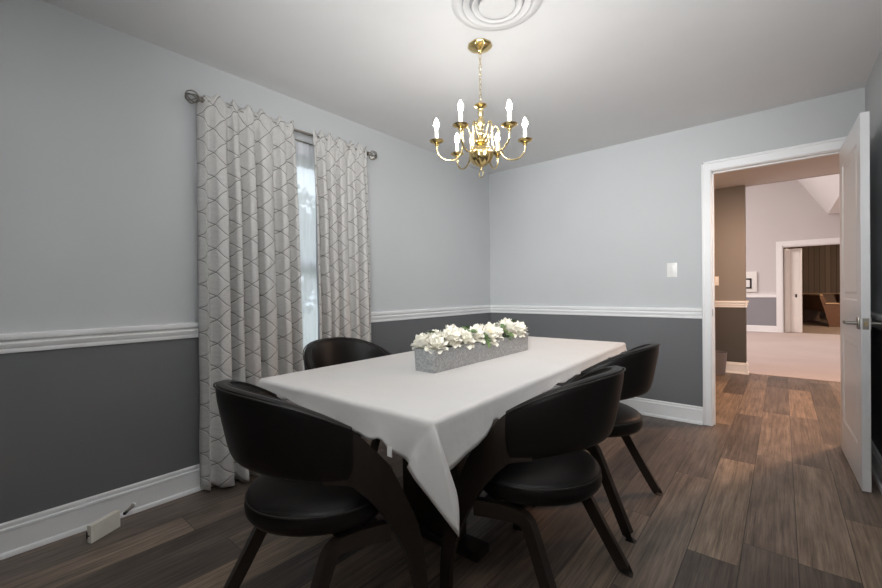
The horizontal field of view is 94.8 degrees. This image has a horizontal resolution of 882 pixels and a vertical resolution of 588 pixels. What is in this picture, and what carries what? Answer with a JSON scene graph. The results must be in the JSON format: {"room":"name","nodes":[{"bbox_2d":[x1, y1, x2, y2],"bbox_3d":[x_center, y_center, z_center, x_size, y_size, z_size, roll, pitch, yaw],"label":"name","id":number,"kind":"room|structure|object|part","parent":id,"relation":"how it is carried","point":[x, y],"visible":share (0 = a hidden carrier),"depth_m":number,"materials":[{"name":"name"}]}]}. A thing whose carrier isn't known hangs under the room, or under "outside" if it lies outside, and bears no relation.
{"room":"dining room","nodes":[
{"label":"dining room","id":0,"kind":"room"},
{"bbox_2d":[0,0,490,523],"bbox_3d":[-0.846,-0.119,3.044,0.120,2.440,4.470,0,0,40],"label":"wall","id":1,"kind":"structure","parent":0,"point":[98,164],"depth_m":2.04,"materials":[{"name":"paint"}]},
{"bbox_2d":[0,322,198,353],"bbox_3d":[-1.754,0.210,1.847,0.030,0.085,1.260,0,0,40],"label":"trim","id":2,"kind":"structure","parent":1,"relation":"attached to","point":[59,339],"depth_m":1.94,"materials":[{"name":"white paint"}]},
{"bbox_2d":[0,464,211,559],"bbox_3d":[-0.783,1.029,2.996,0.028,0.143,4.250,0,0,40],"label":"baseboard","id":3,"kind":"structure","parent":1,"relation":"attached to","point":[26,533],"depth_m":1.93,"materials":[{"name":"white paint"}]},
{"bbox_2d":[123,503,135,514],"bbox_3d":[-1.557,1.074,2.024,0.024,0.024,0.084,-1,0,-12],"label":"door stop","id":4,"kind":"object","parent":1,"relation":"attached to","point":[133,505],"visible":1,"depth_m":2.02,"materials":[{"name":"white paint"}]},
{"bbox_2d":[184,89,376,159],"bbox_3d":[-0.967,-1.080,2.720,0.122,0.088,1.350,0,0,40],"label":"curtain rod","id":5,"kind":"object","parent":1,"relation":"attached to","point":[201,99],"visible":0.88,"depth_m":2.41,"materials":[{"name":"grey metal"}]},
{"bbox_2d":[196,94,303,490],"bbox_3d":[-1.122,-0.023,2.454,0.140,2.225,0.602,0,0,40],"label":"curtain","id":6,"kind":"object","parent":5,"relation":"hanging from","point":[250,326],"visible":0.76,"depth_m":2.38,"materials":[{"name":"white fabric"}]},
{"bbox_2d":[313,130,370,438],"bbox_3d":[-0.696,-0.031,2.965,0.134,2.224,0.512,0,0,40],"label":"curtain","id":7,"kind":"object","parent":5,"relation":"hanging from","point":[341,184],"visible":0.66,"depth_m":2.93,"materials":[{"name":"white fabric"}]},
{"bbox_2d":[295,139,317,369],"bbox_3d":[-0.989,0.011,2.755,0.032,2.126,1.120,0,0,40],"label":"window","id":8,"kind":"structure","parent":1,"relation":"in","point":[306,192],"depth_m":2.82,"materials":[{"name":"glass"}]},
{"bbox_3d":[-1.000,-1.046,2.749,0.032,0.012,1.120,0,0,40],"label":"tension rod","id":9,"kind":"part","parent":8,"relation":"part of","materials":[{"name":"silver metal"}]},
{"bbox_2d":[371,305,490,322],"bbox_3d":[-0.028,0.179,3.897,0.030,0.085,1.880,0,0,40],"label":"trim","id":10,"kind":"structure","parent":1,"relation":"attached to","point":[382,316],"depth_m":3.76,"materials":[{"name":"white paint"}]},
{"bbox_2d":[0,372,881,587],"bbox_3d":[1.728,1.114,2.582,4.800,0.080,7.050,0,0,40],"label":"floor","id":11,"kind":"structure","parent":0,"point":[766,495],"depth_m":1.84,"materials":[{"name":"wood"}]},
{"bbox_2d":[86,510,119,543],"bbox_3d":[-1.562,1.075,1.878,0.027,0.080,0.137,-1,0,10],"label":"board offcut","id":12,"kind":"object","parent":11,"relation":"on","point":[108,523],"visible":1,"depth_m":1.86,"materials":[{"name":"white wood"}]},
{"bbox_2d":[213,380,427,587],"bbox_3d":[-0.433,0.684,1.369,0.579,0.843,0.589,-1,0,-44],"label":"dining chair","id":13,"kind":"object","parent":11,"relation":"on","point":[318,477],"visible":1,"depth_m":1.17,"materials":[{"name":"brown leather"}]},
{"bbox_3d":[-0.636,0.912,1.497,0.377,0.390,0.090,-1,0,-44],"label":"leg","id":14,"kind":"part","parent":13,"relation":"part of","materials":[{"name":"brown wood"}]},
{"bbox_3d":[-0.540,0.408,1.268,0.279,0.287,0.577,-1,0,-44],"label":"backrest","id":15,"kind":"part","parent":13,"relation":"part of","materials":[{"name":"brown leather"}]},
{"bbox_3d":[-0.405,0.664,1.397,0.499,0.102,0.499,-1,0,-44],"label":"seat","id":16,"kind":"part","parent":13,"relation":"part of","materials":[{"name":"brown leather"}]},
{"bbox_3d":[-0.312,0.910,1.161,0.377,0.390,0.090,-1,0,-44],"label":"leg","id":17,"kind":"part","parent":13,"relation":"part of","materials":[{"name":"brown wood"}]},
{"bbox_3d":[-0.400,0.725,1.401,0.130,0.020,0.440,-1,0,-44],"label":"under frame","id":18,"kind":"part","parent":13,"relation":"part of","materials":[{"name":"wood"}]},
{"bbox_3d":[-0.184,0.726,1.244,0.369,0.755,0.046,-1,0,-39],"label":"leg","id":19,"kind":"part","parent":13,"relation":"part of","materials":[{"name":"brown wood"}]},
{"bbox_2d":[303,337,392,451],"bbox_3d":[-0.455,0.679,2.237,0.579,0.843,0.589,0,0,40],"label":"dining chair","id":20,"kind":"object","parent":11,"relation":"on","point":[324,352],"visible":0.27,"depth_m":2.42,"materials":[{"name":"brown leather"}]},
{"bbox_3d":[-0.568,0.402,2.328,0.279,0.287,0.577,0,0,40],"label":"backrest","id":21,"kind":"part","parent":20,"relation":"part of","materials":[{"name":"brown leather"}]},
{"bbox_3d":[-0.348,0.903,2.456,0.377,0.390,0.090,0,0,40],"label":"leg","id":22,"kind":"part","parent":20,"relation":"part of","materials":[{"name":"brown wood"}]},
{"bbox_2d":[403,392,544,562],"bbox_3d":[0.240,0.719,2.201,0.928,0.749,2.018,0,0,38],"label":"dining table","id":23,"kind":"object","parent":11,"relation":"on","point":[430,520],"visible":0.12,"depth_m":1.80,"materials":[{"name":"brown wood"}]},
{"bbox_2d":[259,336,626,536],"bbox_3d":[0.255,0.492,2.189,1.026,0.310,2.073,0,0,38],"label":"tablecloth","id":24,"kind":"object","parent":23,"relation":"on","point":[432,421],"visible":0.76,"depth_m":1.43,"materials":[{"name":"white fabric"}]},
{"bbox_2d":[413,333,528,372],"bbox_3d":[0.201,0.288,2.111,0.125,0.100,0.868,0,0,40],"label":"planter","id":25,"kind":"object","parent":24,"relation":"on","point":[425,361],"visible":0.73,"depth_m":1.92,"materials":[{"name":"metal"}]},
{"bbox_2d":[410,332,429,349],"bbox_3d":[-0.083,0.229,1.818,0.094,0.118,0.109,0,0,39],"label":"flower","id":26,"kind":"object","parent":25,"relation":"in","point":[420,341],"visible":0.84,"depth_m":1.80,"materials":[{"name":"beige plant"}]},
{"bbox_2d":[424,333,448,353],"bbox_3d":[-0.027,0.234,1.789,0.110,0.120,0.099,0,0,25],"label":"flower","id":27,"kind":"object","parent":25,"relation":"in","point":[435,342],"visible":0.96,"depth_m":1.78,"materials":[{"name":"beige plant"}]},
{"bbox_2d":[428,329,449,342],"bbox_3d":[-0.017,0.221,1.842,0.113,0.130,0.113,0,0,28],"label":"flower","id":28,"kind":"object","parent":25,"relation":"in","point":[436,332],"visible":0.32,"depth_m":1.83,"materials":[{"name":"beige plant"}]},
{"bbox_2d":[442,326,461,347],"bbox_3d":[0.039,0.218,1.871,0.122,0.138,0.126,-1,0,9],"label":"flower","id":29,"kind":"object","parent":25,"relation":"in","point":[452,334],"visible":0.82,"depth_m":1.85,"materials":[{"name":"beige plant"}]},
{"bbox_2d":[442,324,463,346],"bbox_3d":[0.055,0.214,1.948,0.126,0.143,0.123,-1,0,4],"label":"flower","id":30,"kind":"object","parent":25,"relation":"in","point":[452,325],"visible":0.09,"depth_m":1.95,"materials":[{"name":"beige plant"}]},
{"bbox_2d":[459,329,475,349],"bbox_3d":[0.114,0.226,1.946,0.100,0.120,0.108,-1,0,-5],"label":"flower","id":31,"kind":"object","parent":25,"relation":"in","point":[465,334],"visible":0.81,"depth_m":1.93,"materials":[{"name":"beige plant"}]},
{"bbox_2d":[461,327,477,334],"bbox_3d":[0.140,0.214,2.003,0.071,0.105,0.059,0,0,29],"label":"leaf sprig","id":32,"kind":"object","parent":25,"relation":"in","point":[471,330],"visible":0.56,"depth_m":2.01,"materials":[{"name":"green plant"}]},
{"bbox_2d":[469,326,484,343],"bbox_3d":[0.165,0.223,2.037,0.111,0.128,0.110,-1,0,-19],"label":"flower","id":33,"kind":"object","parent":25,"relation":"in","point":[478,336],"visible":0.62,"depth_m":2.02,"materials":[{"name":"beige plant"}]},
{"bbox_2d":[473,323,485,329],"bbox_3d":[0.201,0.217,2.151,0.111,0.129,0.111,-1,0,-33],"label":"flower","id":34,"kind":"object","parent":25,"relation":"in","point":[477,324],"visible":0.11,"depth_m":2.14,"materials":[{"name":"beige plant"}]},
{"bbox_2d":[482,332,490,347],"bbox_3d":[0.207,0.237,2.054,0.094,0.086,0.071,-1,0,13],"label":"leaf sprig","id":35,"kind":"object","parent":25,"relation":"in","point":[485,334],"visible":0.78,"depth_m":2.05,"materials":[{"name":"green plant"}]},
{"bbox_2d":[481,326,498,346],"bbox_3d":[0.239,0.228,2.103,0.124,0.140,0.130,-1,0,-24],"label":"flower","id":36,"kind":"object","parent":25,"relation":"in","point":[489,331],"visible":0.61,"depth_m":2.08,"materials":[{"name":"beige plant"}]},
{"bbox_2d":[483,322,501,328],"bbox_3d":[0.278,0.216,2.237,0.111,0.126,0.112,0,0,44],"label":"flower","id":37,"kind":"object","parent":25,"relation":"in","point":[488,324],"visible":0.28,"depth_m":2.23,"materials":[{"name":"beige plant"}]},
{"bbox_2d":[492,326,503,341],"bbox_3d":[0.287,0.229,2.183,0.112,0.119,0.112,-1,0,-8],"label":"flower","id":38,"kind":"object","parent":25,"relation":"in","point":[498,329],"visible":0.36,"depth_m":2.17,"materials":[{"name":"beige plant"}]},
{"bbox_2d":[496,318,514,336],"bbox_3d":[0.373,0.203,2.345,0.121,0.136,0.116,0,0,29],"label":"flower","id":39,"kind":"object","parent":25,"relation":"on","point":[505,319],"visible":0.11,"depth_m":2.33,"materials":[{"name":"beige plant"}]},
{"bbox_2d":[500,320,516,337],"bbox_3d":[0.374,0.211,2.279,0.110,0.138,0.133,0,0,27],"label":"flower","id":40,"kind":"object","parent":25,"relation":"in","point":[510,327],"visible":0.67,"depth_m":2.26,"materials":[{"name":"beige plant"}]},
{"bbox_2d":[503,328,513,339],"bbox_3d":[0.348,0.230,2.224,0.099,0.089,0.058,-1,0,19],"label":"leaf sprig","id":41,"kind":"object","parent":25,"relation":"in","point":[510,334],"visible":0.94,"depth_m":2.22,"materials":[{"name":"green plant"}]},
{"bbox_2d":[513,321,525,337],"bbox_3d":[0.438,0.220,2.353,0.116,0.128,0.120,-1,0,17],"label":"flower","id":42,"kind":"object","parent":25,"relation":"in","point":[519,326],"visible":0.75,"depth_m":2.33,"materials":[{"name":"beige plant"}]},
{"bbox_2d":[440,366,632,587],"bbox_3d":[0.380,0.674,1.521,0.579,0.843,0.589,0,0,40],"label":"dining chair","id":43,"kind":"object","parent":11,"relation":"on","point":[534,454],"visible":0.98,"depth_m":1.32,"materials":[{"name":"brown leather"}]},
{"bbox_3d":[0.147,0.721,1.389,0.366,0.755,0.052,0,0,40],"label":"leg","id":44,"kind":"part","parent":43,"relation":"part of","materials":[{"name":"brown wood"}]},
{"bbox_3d":[0.346,0.716,1.550,0.130,0.020,0.440,0,0,40],"label":"under frame","id":45,"kind":"part","parent":43,"relation":"part of","materials":[{"name":"wood"}]},
{"bbox_3d":[0.278,0.903,1.305,0.377,0.390,0.090,0,0,40],"label":"leg","id":46,"kind":"part","parent":43,"relation":"part of","materials":[{"name":"brown wood"}]},
{"bbox_3d":[0.479,0.715,1.781,0.369,0.755,0.046,0,0,45],"label":"leg","id":47,"kind":"part","parent":43,"relation":"part of","materials":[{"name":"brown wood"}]},
{"bbox_3d":[0.349,0.655,1.546,0.499,0.102,0.499,0,0,40],"label":"seat","id":48,"kind":"part","parent":43,"relation":"part of","materials":[{"name":"brown leather"}]},
{"bbox_3d":[0.486,0.395,1.427,0.279,0.287,0.577,0,0,40],"label":"backrest","id":49,"kind":"part","parent":43,"relation":"part of","materials":[{"name":"brown leather"}]},
{"bbox_3d":[0.579,0.897,1.662,0.377,0.390,0.090,0,0,40],"label":"leg","id":50,"kind":"part","parent":43,"relation":"part of","materials":[{"name":"brown wood"}]},
{"bbox_2d":[533,343,662,543],"bbox_3d":[0.831,0.665,2.134,0.579,0.843,0.589,0,0,40],"label":"dining chair","id":51,"kind":"object","parent":11,"relation":"on","point":[640,362],"visible":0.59,"depth_m":1.90,"materials":[{"name":"brown leather"}]},
{"bbox_3d":[0.729,0.894,1.918,0.377,0.390,0.090,0,0,40],"label":"leg","id":52,"kind":"part","parent":51,"relation":"part of","materials":[{"name":"brown wood"}]},
{"bbox_3d":[0.938,0.387,2.040,0.279,0.287,0.577,0,0,40],"label":"backrest","id":53,"kind":"part","parent":51,"relation":"part of","materials":[{"name":"brown leather"}]},
{"bbox_3d":[0.800,0.646,2.160,0.499,0.102,0.499,0,0,40],"label":"seat","id":54,"kind":"part","parent":51,"relation":"part of","materials":[{"name":"brown leather"}]},
{"bbox_3d":[1.030,0.889,2.276,0.377,0.390,0.090,0,0,40],"label":"leg","id":55,"kind":"part","parent":51,"relation":"part of","materials":[{"name":"brown wood"}]},
{"bbox_2d":[715,350,727,374],"bbox_3d":[3.566,0.894,5.287,0.286,0.288,0.286,0,0,40],"label":"waste bin","id":56,"kind":"object","parent":11,"relation":"on","point":[720,356],"visible":0.5,"depth_m":5.17,"materials":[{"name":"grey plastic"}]},
{"bbox_2d":[41,0,881,188],"bbox_3d":[1.730,-1.416,2.542,4.720,0.100,7.050,0,0,40],"label":"ceiling","id":57,"kind":"structure","parent":0,"point":[583,75],"depth_m":2.34,"materials":[{"name":"paint"}]},
{"bbox_2d":[429,38,532,177],"bbox_3d":[0.215,-0.989,2.199,0.531,0.716,0.553,0,0,40],"label":"chandelier","id":58,"kind":"object","parent":57,"relation":"hanging from","point":[481,155],"visible":1,"depth_m":2.18,"materials":[{"name":"gold metal"}]},
{"bbox_3d":[-0.025,-0.923,2.200,0.028,0.061,0.028,0,0,40],"label":"bulb","id":59,"kind":"part","parent":58,"relation":"part of","materials":[{"name":"white glass"}]},
{"bbox_3d":[0.083,-0.816,2.200,0.223,0.191,0.010,-1,0,0],"label":"arm","id":60,"kind":"part","parent":58,"relation":"part of","materials":[{"name":"gold metal"}]},
{"bbox_3d":[0.096,-0.926,2.408,0.028,0.061,0.028,0,0,40],"label":"bulb","id":61,"kind":"part","parent":58,"relation":"part of","materials":[{"name":"white glass"}]},
{"bbox_3d":[0.096,-0.924,1.992,0.028,0.061,0.028,0,0,40],"label":"bulb","id":62,"kind":"part","parent":58,"relation":"part of","materials":[{"name":"white glass"}]},
{"bbox_3d":[0.150,-0.817,2.317,0.010,0.191,0.223,-1,0,-30],"label":"arm","id":63,"kind":"part","parent":58,"relation":"part of","materials":[{"name":"gold metal"}]},
{"bbox_3d":[0.150,-0.816,2.084,0.010,0.191,0.223,0,0,30],"label":"arm","id":64,"kind":"part","parent":58,"relation":"part of","materials":[{"name":"gold metal"}]},
{"bbox_3d":[0.213,-1.164,2.198,0.015,0.281,0.015,-1,0,-5],"label":"chain","id":65,"kind":"part","parent":58,"relation":"part of","materials":[{"name":"gold metal"}]},
{"bbox_3d":[0.284,-0.818,2.317,0.010,0.191,0.223,0,0,30],"label":"arm","id":66,"kind":"part","parent":58,"relation":"part of","materials":[{"name":"gold metal"}]},
{"bbox_3d":[0.284,-0.817,2.084,0.010,0.191,0.223,-1,0,-30],"label":"arm","id":67,"kind":"part","parent":58,"relation":"part of","materials":[{"name":"gold metal"}]},
{"bbox_3d":[0.351,-0.819,2.200,0.223,0.191,0.010,-1,0,0],"label":"arm","id":68,"kind":"part","parent":58,"relation":"part of","materials":[{"name":"gold metal"}]},
{"bbox_3d":[0.336,-0.926,1.992,0.028,0.061,0.028,0,0,40],"label":"bulb","id":69,"kind":"part","parent":58,"relation":"part of","materials":[{"name":"white glass"}]},
{"bbox_3d":[0.456,-0.929,2.200,0.028,0.061,0.028,0,0,40],"label":"bulb","id":70,"kind":"part","parent":58,"relation":"part of","materials":[{"name":"white glass"}]},
{"bbox_2d":[451,0,542,30],"bbox_3d":[0.257,-1.330,1.861,0.418,0.031,0.418,0,0,40],"label":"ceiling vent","id":71,"kind":"object","parent":57,"relation":"in","point":[484,15],"visible":1,"depth_m":1.91,"materials":[{"name":"ceramic"}]},
{"bbox_2d":[489,87,864,406],"bbox_3d":[1.739,-0.152,3.711,2.976,2.440,0.120,0,0,40],"label":"wall","id":72,"kind":"structure","parent":0,"point":[602,227],"depth_m":3.65,"materials":[{"name":"paint"}]},
{"bbox_2d":[491,305,701,318],"bbox_3d":[1.339,0.163,3.954,2.048,0.085,0.030,0,0,40],"label":"trim","id":73,"kind":"structure","parent":72,"relation":"attached to","point":[561,310],"depth_m":3.79,"materials":[{"name":"white paint"}]},
{"bbox_2d":[551,385,702,424],"bbox_3d":[1.349,0.999,3.960,2.048,0.143,0.028,0,0,40],"label":"baseboard","id":74,"kind":"structure","parent":72,"relation":"attached to","point":[686,413],"depth_m":3.46,"materials":[{"name":"white paint"}]},
{"bbox_2d":[667,263,676,276],"bbox_3d":[1.959,-0.203,3.439,0.076,0.120,0.010,0,0,40],"label":"light switch","id":75,"kind":"object","parent":72,"relation":"attached to","point":[671,267],"visible":1,"depth_m":3.44,"materials":[{"name":"white plastic"}]},
{"bbox_2d":[701,136,846,425],"bbox_3d":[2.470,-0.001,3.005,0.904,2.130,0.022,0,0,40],"label":"trim","id":76,"kind":"structure","parent":72,"relation":"attached to","point":[831,144],"depth_m":3.26,"materials":[{"name":"white paint"}]},
{"bbox_2d":[839,111,881,492],"bbox_3d":[2.509,0.040,2.466,0.149,2.032,0.782,0,0,38],"label":"door","id":77,"kind":"structure","parent":72,"relation":"in","point":[854,154],"depth_m":2.30,"materials":[{"name":"white paint"}]},
{"bbox_3d":[2.279,0.160,2.243,0.050,0.064,0.060,0,0,39],"label":"lever handle","id":78,"kind":"part","parent":77,"relation":"part of","materials":[{"name":"silver metal"}]},
{"bbox_3d":[2.273,0.161,2.168,0.025,0.060,0.002,0,0,39],"label":"latch plate","id":79,"kind":"part","parent":77,"relation":"part of","materials":[{"name":"silver metal"}]},
{"bbox_3d":[2.345,0.160,2.190,0.050,0.064,0.060,0,0,39],"label":"lever handle","id":80,"kind":"part","parent":77,"relation":"part of","materials":[{"name":"silver metal"}]},
{"bbox_2d":[714,185,746,362],"bbox_3d":[3.137,-0.181,5.985,2.185,2.440,0.140,0,0,40],"label":"wall","id":81,"kind":"structure","parent":0,"point":[729,202],"depth_m":5.33,"materials":[{"name":"paint"}]},
{"bbox_2d":[715,276,718,285],"bbox_3d":[3.677,-0.174,5.431,0.076,0.120,0.010,0,0,40],"label":"light switch","id":82,"kind":"object","parent":81,"relation":"attached to","point":[716,278],"visible":0.59,"depth_m":5.42,"materials":[{"name":"white plastic"}]},
{"bbox_2d":[715,301,744,307],"bbox_3d":[3.086,0.138,5.921,2.185,0.085,0.030,0,0,40],"label":"trim","id":83,"kind":"structure","parent":81,"relation":"attached to","point":[717,303],"depth_m":5.32,"materials":[{"name":"white paint"}]},
{"bbox_2d":[726,361,745,373],"bbox_3d":[3.096,0.969,5.927,2.185,0.143,0.028,0,0,40],"label":"baseboard","id":84,"kind":"structure","parent":81,"relation":"attached to","point":[731,367],"depth_m":5.29,"materials":[{"name":"white paint"}]},
{"bbox_2d":[745,173,838,186],"bbox_3d":[3.839,-1.466,5.420,14.000,5.000,0.070,0,0,40],"label":"wall header","id":85,"kind":"structure","parent":0,"point":[833,173],"depth_m":4.99,"materials":[{"name":"white paint"}]},
{"bbox_2d":[746,180,839,325],"bbox_3d":[8.028,-1.641,10.394,14.000,5.200,0.140,0,0,40],"label":"wall","id":86,"kind":"structure","parent":0,"point":[780,211],"depth_m":10.12,"materials":[{"name":"paint"}]},
{"bbox_2d":[746,272,756,291],"bbox_3d":[7.907,-0.309,10.384,0.295,0.520,0.062,0,0,40],"label":"picture frame","id":87,"kind":"object","parent":86,"relation":"attached to","point":[751,277],"visible":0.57,"depth_m":10.34,"materials":[{"name":"white plastic"}]},
{"bbox_3d":[7.852,-0.269,10.400,0.190,0.260,0.014,0,0,40],"label":"dark frame","id":88,"kind":"part","parent":87,"relation":"part of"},
{"bbox_2d":[746,293,775,297],"bbox_3d":[5.479,0.049,12.452,7.433,0.115,0.035,0,0,40],"label":"trim","id":89,"kind":"structure","parent":86,"relation":"attached to","point":[748,295],"depth_m":10.25,"materials":[{"name":"white paint"}]},
{"bbox_2d":[747,325,776,331],"bbox_3d":[5.490,0.896,12.459,7.433,0.160,0.030,0,0,40],"label":"baseboard","id":90,"kind":"structure","parent":86,"relation":"attached to","point":[757,328],"depth_m":10.25,"materials":[{"name":"white paint"}]},
{"bbox_2d":[784,248,801,332],"bbox_3d":[8.687,-0.086,10.007,0.341,2.060,0.132,0,0,30],"label":"door","id":91,"kind":"structure","parent":86,"relation":"in","point":[792,257],"depth_m":10.00,"materials":[{"name":"beige paint"}]},
{"bbox_3d":[8.593,-0.085,10.060,0.144,2.060,0.048,-1,0,-16],"label":"panel","id":92,"kind":"part","parent":91,"relation":"part of","materials":[{"name":"beige paint"}]},
{"bbox_2d":[776,237,839,332],"bbox_3d":[9.779,-0.179,8.932,3.682,2.253,0.165,0,0,40],"label":"trim","id":93,"kind":"structure","parent":86,"relation":"attached to","point":[780,245],"depth_m":9.99,"materials":[{"name":"white paint"}]},
{"bbox_2d":[747,331,840,381],"bbox_3d":[5.961,1.034,7.920,14.000,0.084,6.570,0,0,40],"label":"floor","id":94,"kind":"structure","parent":0,"point":[793,355],"depth_m":6.62,"materials":[{"name":"beige carpet"}]},
{"bbox_2d":[783,244,839,316],"bbox_3d":[15.490,-0.644,13.814,13.000,3.000,0.100,0,0,40],"label":"wall","id":95,"kind":"structure","parent":0,"point":[820,264],"depth_m":14.98,"materials":[{"name":"brown wood"}]},
{"bbox_2d":[784,317,839,334],"bbox_3d":[13.114,0.938,10.981,13.000,0.082,7.330,0,0,40],"label":"floor","id":96,"kind":"structure","parent":0,"point":[813,327],"depth_m":10.96,"materials":[{"name":"brown carpet"}]},
{"bbox_2d":[802,293,836,302],"bbox_3d":[14.075,0.417,13.930,2.705,0.905,0.690,0,0,40],"label":"pew","id":97,"kind":"object","parent":96,"relation":"on","point":[829,297],"visible":0.02,"depth_m":14.45,"materials":[{"name":"brown wood"}]},
{"bbox_3d":[14.277,-0.024,14.139,2.600,0.030,0.070,0,0,40],"label":"rail","id":98,"kind":"part","parent":97,"relation":"part of","materials":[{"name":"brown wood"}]},
{"bbox_3d":[14.232,0.206,14.118,2.555,0.440,0.125,0,0,40],"label":"backrest","id":99,"kind":"part","parent":97,"relation":"part of","materials":[{"name":"orange wood"}]},
{"bbox_2d":[802,294,839,326],"bbox_3d":[11.693,0.452,12.459,0.690,0.905,2.705,0,0,30],"label":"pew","id":100,"kind":"object","parent":96,"relation":"on","point":[812,304],"visible":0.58,"depth_m":11.87,"materials":[{"name":"orange wood"}]},
{"bbox_3d":[12.315,0.451,13.601,0.620,0.880,0.045,0,0,30],"label":"panel","id":101,"kind":"part","parent":100,"relation":"part of","materials":[{"name":"orange wood"}]},
{"bbox_3d":[11.477,0.246,12.582,0.125,0.440,2.555,0,0,30],"label":"backrest","id":102,"kind":"part","parent":100,"relation":"part of","materials":[{"name":"orange wood"}]},
{"bbox_3d":[11.011,0.478,11.352,0.620,0.880,0.045,0,0,30],"label":"panel","id":103,"kind":"part","parent":100,"relation":"part of","materials":[{"name":"orange wood"}]},
{"bbox_2d":[834,293,839,304],"bbox_3d":[12.685,0.443,12.146,0.690,0.905,2.705,0,0,30],"label":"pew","id":104,"kind":"object","parent":96,"relation":"on","point":[837,295],"visible":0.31,"depth_m":13.33,"materials":[{"name":"brown wood"}]},
{"bbox_2d":[798,174,839,213],"bbox_3d":[5.907,-2.888,7.886,14.000,2.130,6.400,0,0,40],"label":"vault","id":105,"kind":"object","parent":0,"point":[824,189],"visible":0.1,"depth_m":8.46,"materials":[{"name":"paint"}]},
{"bbox_2d":[865,47,881,455],"bbox_3d":[1.522,-0.135,1.050,0.120,2.440,4.470,0,0,40],"label":"wall","id":106,"kind":"structure","parent":0,"point":[873,88],"depth_m":2.40,"materials":[{"name":"paint"}]},
{"bbox_2d":[871,439,881,493],"bbox_3d":[1.472,1.014,1.097,0.028,0.143,4.250,0,0,40],"label":"baseboard","id":107,"kind":"structure","parent":106,"relation":"attached to","point":[876,458],"depth_m":2.34,"materials":[{"name":"white paint"}]},
{"bbox_2d":[871,312,881,330],"bbox_3d":[1.462,0.178,1.093,0.030,0.085,4.250,0,0,40],"label":"trim","id":108,"kind":"structure","parent":106,"relation":"attached to","point":[874,316],"depth_m":2.31,"materials":[{"name":"white paint"}]}
]}

